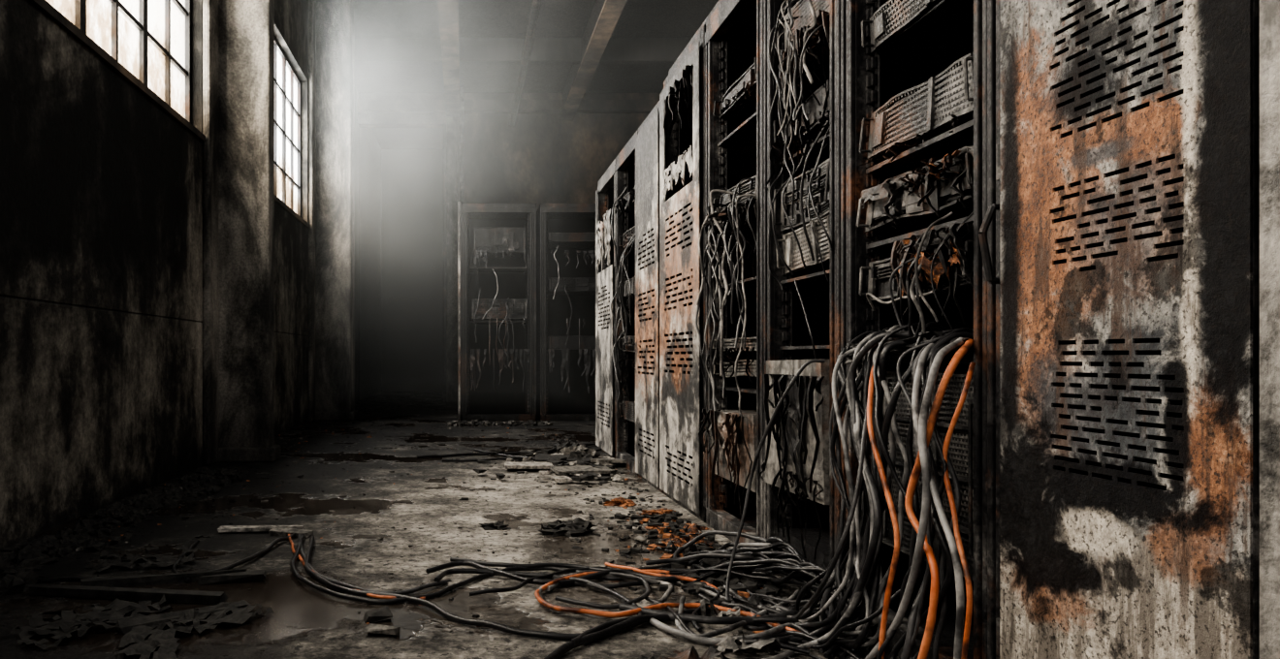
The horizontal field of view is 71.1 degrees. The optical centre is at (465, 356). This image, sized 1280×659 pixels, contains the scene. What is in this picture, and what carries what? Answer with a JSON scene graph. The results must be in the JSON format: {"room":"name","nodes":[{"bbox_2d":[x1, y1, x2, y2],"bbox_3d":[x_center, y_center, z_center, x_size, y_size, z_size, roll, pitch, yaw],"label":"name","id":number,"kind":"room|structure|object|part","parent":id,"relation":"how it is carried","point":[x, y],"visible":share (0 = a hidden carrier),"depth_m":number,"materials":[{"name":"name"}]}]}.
{"room":"fire-damaged room","nodes":[
{"label":"fire-damaged room","id":0,"kind":"room"},
{"bbox_2d":[0,0,381,549],"bbox_3d":[-1.870,-1.759,7.250,0.300,4.950,21.500,0,0,0],"label":"wall","id":1,"kind":"structure","parent":0,"point":[101,187],"depth_m":4.17,"materials":[{"name":"concrete"}]},
{"bbox_2d":[29,0,205,141],"bbox_3d":[-1.775,-2.204,4.500,0.150,1.600,2.460,0,0,0],"label":"window","id":2,"kind":"structure","parent":1,"relation":"in","point":[76,20],"depth_m":4.87,"materials":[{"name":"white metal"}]},
{"bbox_2d":[274,36,309,227],"bbox_3d":[-1.775,-2.204,8.300,0.150,1.600,2.460,0,0,0],"label":"window","id":3,"kind":"structure","parent":1,"relation":"in","point":[283,191],"depth_m":8.88,"materials":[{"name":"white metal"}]},
{"bbox_2d":[381,149,443,391],"bbox_3d":[1.390,-1.759,17.900,6.220,4.950,0.200,0,0,0],"label":"wall","id":4,"kind":"structure","parent":0,"point":[411,179],"depth_m":17.80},
{"bbox_2d":[0,391,900,658],"bbox_3d":[1.315,0.791,7.150,6.770,0.150,21.700,0,0,0],"label":"floor","id":5,"kind":"structure","parent":0,"point":[304,623],"depth_m":3.25,"materials":[{"name":"grey concrete"}]},
{"bbox_2d":[202,0,281,466],"bbox_3d":[-1.505,-1.759,5.905,0.430,4.950,0.410,0,0,0],"label":"concrete pillar","id":6,"kind":"structure","parent":5,"relation":"on","point":[239,35],"depth_m":5.92,"materials":[{"name":"paint"}]},
{"bbox_2d":[308,0,358,422],"bbox_3d":[-1.480,-1.759,9.830,0.480,4.950,0.600,0,0,0],"label":"concrete pillar","id":7,"kind":"structure","parent":5,"relation":"on","point":[331,22],"depth_m":9.75,"materials":[{"name":"paint"}]},
{"bbox_2d":[0,413,862,658],"bbox_3d":[-0.304,0.667,6.429,2.837,0.113,9.159,0,0,0],"label":"debris","id":8,"kind":"object","parent":5,"relation":"on","point":[47,550],"visible":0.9,"depth_m":2.98,"materials":[{"name":"grey concrete"}]},
{"bbox_2d":[36,442,886,658],"bbox_3d":[0.533,0.526,4.728,2.498,0.380,5.415,0,0,18],"label":"floor cables","id":9,"kind":"object","parent":5,"relation":"on","point":[771,557],"visible":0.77,"depth_m":2.59,"materials":[{"name":"black rubber"}]},
{"bbox_2d":[458,201,536,420],"bbox_3d":[0.353,-0.504,10.096,0.867,2.440,0.828,0,0,0],"label":"tall cabinet","id":10,"kind":"object","parent":5,"relation":"on","point":[499,238],"visible":0.98,"depth_m":9.76,"materials":[{"name":"metal"}]},
{"bbox_3d":[-0.067,-0.504,10.100,0.026,2.440,0.800,0,0,0],"label":"panel","id":11,"kind":"part","parent":10,"relation":"part of","materials":[{"name":"grey metal"}]},
{"bbox_2d":[536,203,595,420],"bbox_3d":[1.230,-0.494,10.097,0.794,2.420,0.827,0,0,0],"label":"tall cabinet","id":12,"kind":"object","parent":5,"relation":"on","point":[565,365],"visible":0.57,"depth_m":10.23,"materials":[{"name":"metal"}]},
{"bbox_2d":[595,159,615,458],"bbox_3d":[1.491,-0.324,6.393,0.999,2.080,0.809,0,0,0],"label":"rack","id":13,"kind":"object","parent":5,"relation":"on","point":[605,194],"visible":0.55,"depth_m":6.47,"materials":[{"name":"grey metal"}]},
{"bbox_2d":[615,128,638,476],"bbox_3d":[1.488,-0.324,5.603,1.003,2.080,0.749,0,0,0],"label":"rack","id":14,"kind":"object","parent":5,"relation":"on","point":[625,159],"visible":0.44,"depth_m":5.89,"materials":[{"name":"metal"}]},
{"bbox_2d":[635,100,663,493],"bbox_3d":[1.500,-0.324,4.893,0.980,2.080,0.649,0,0,0],"label":"rack","id":15,"kind":"object","parent":5,"relation":"on","point":[647,141],"visible":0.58,"depth_m":4.90,"materials":[{"name":"metal"}]},
{"bbox_2d":[659,24,705,522],"bbox_3d":[1.484,-0.359,4.160,1.013,2.150,0.794,0,0,0],"label":"rack","id":16,"kind":"object","parent":5,"relation":"on","point":[683,96],"visible":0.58,"depth_m":4.12,"materials":[{"name":"metal"}]},
{"bbox_2d":[474,0,976,658],"bbox_3d":[0.933,-0.258,5.720,1.088,1.950,8.258,0,0,-4],"label":"cable bundle","id":17,"kind":"object","parent":5,"relation":"on","point":[871,477],"visible":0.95,"depth_m":1.99,"materials":[{"name":"grey rubber"}]},
{"bbox_2d":[698,0,764,559],"bbox_3d":[1.476,-0.359,3.388,1.028,2.150,0.719,0,0,0],"label":"rack","id":18,"kind":"object","parent":5,"relation":"on","point":[734,34],"visible":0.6,"depth_m":3.56,"materials":[{"name":"metal"}]},
{"bbox_2d":[758,0,840,594],"bbox_3d":[1.473,-0.359,2.712,1.034,2.150,0.609,0,0,0],"label":"rack","id":19,"kind":"object","parent":5,"relation":"on","point":[802,494],"visible":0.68,"depth_m":2.73,"materials":[{"name":"metal"}]},
{"bbox_2d":[668,0,721,74],"bbox_3d":[1.310,-1.465,3.490,0.500,0.058,2.140,0,0,0],"label":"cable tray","id":20,"kind":"object","parent":19,"relation":"on","point":[719,1],"visible":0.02,"depth_m":4.02,"materials":[{"name":"metal"}]},
{"bbox_2d":[840,0,995,658],"bbox_3d":[1.475,-0.359,2.053,1.030,2.150,0.689,0,0,0],"label":"rack","id":21,"kind":"object","parent":5,"relation":"on","point":[918,77],"visible":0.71,"depth_m":2.08,"materials":[{"name":"metal"}]},
{"bbox_2d":[978,0,1259,658],"bbox_3d":[1.482,-0.359,1.409,1.017,2.150,0.576,0,0,0],"label":"rack","id":22,"kind":"object","parent":5,"relation":"on","point":[1127,206],"visible":0.95,"depth_m":1.34,"materials":[{"name":"metal"}]},
{"bbox_3d":[1.002,-0.214,1.655,0.057,0.152,0.014,0,0,0],"label":"door handle","id":23,"kind":"part","parent":22,"relation":"part of","materials":[{"name":"black metal"}]},
{"bbox_3d":[1.508,-0.359,1.409,0.964,2.150,0.576,0,0,0],"label":"frame","id":24,"kind":"part","parent":22,"relation":"part of","materials":[{"name":"metal"}]},
{"bbox_2d":[1259,0,1279,658],"bbox_3d":[1.499,-0.359,0.782,0.982,2.150,0.658,0,0,0],"label":"rack","id":25,"kind":"object","parent":5,"relation":"on","point":[1269,10],"visible":1,"depth_m":1.09,"materials":[{"name":"metal"}]},
{"bbox_2d":[356,93,659,401],"bbox_3d":[1.390,-1.759,14.055,6.220,4.950,0.390,0,0,0],"label":"wall","id":26,"kind":"structure","parent":0,"point":[544,158],"depth_m":14.00,"materials":[{"name":"paint"}]},
{"bbox_2d":[443,86,463,402],"bbox_3d":[-0.194,-1.759,13.834,0.333,4.950,0.333,0,0,0],"label":"trim","id":27,"kind":"structure","parent":26,"relation":"attached to","point":[450,127],"depth_m":13.78,"materials":[{"name":"paint"}]},
{"bbox_2d":[354,0,691,127],"bbox_3d":[1.390,-3.959,5.250,6.220,0.549,17.500,0,0,0],"label":"ceiling beams","id":28,"kind":"structure","parent":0,"point":[595,47],"depth_m":11.60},
{"bbox_2d":[354,0,718,149],"bbox_3d":[1.315,-4.309,7.150,6.770,0.150,21.700,0,0,0],"label":"ceiling","id":29,"kind":"structure","parent":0,"point":[373,18],"depth_m":11.46,"materials":[{"name":"paint"}]}
]}

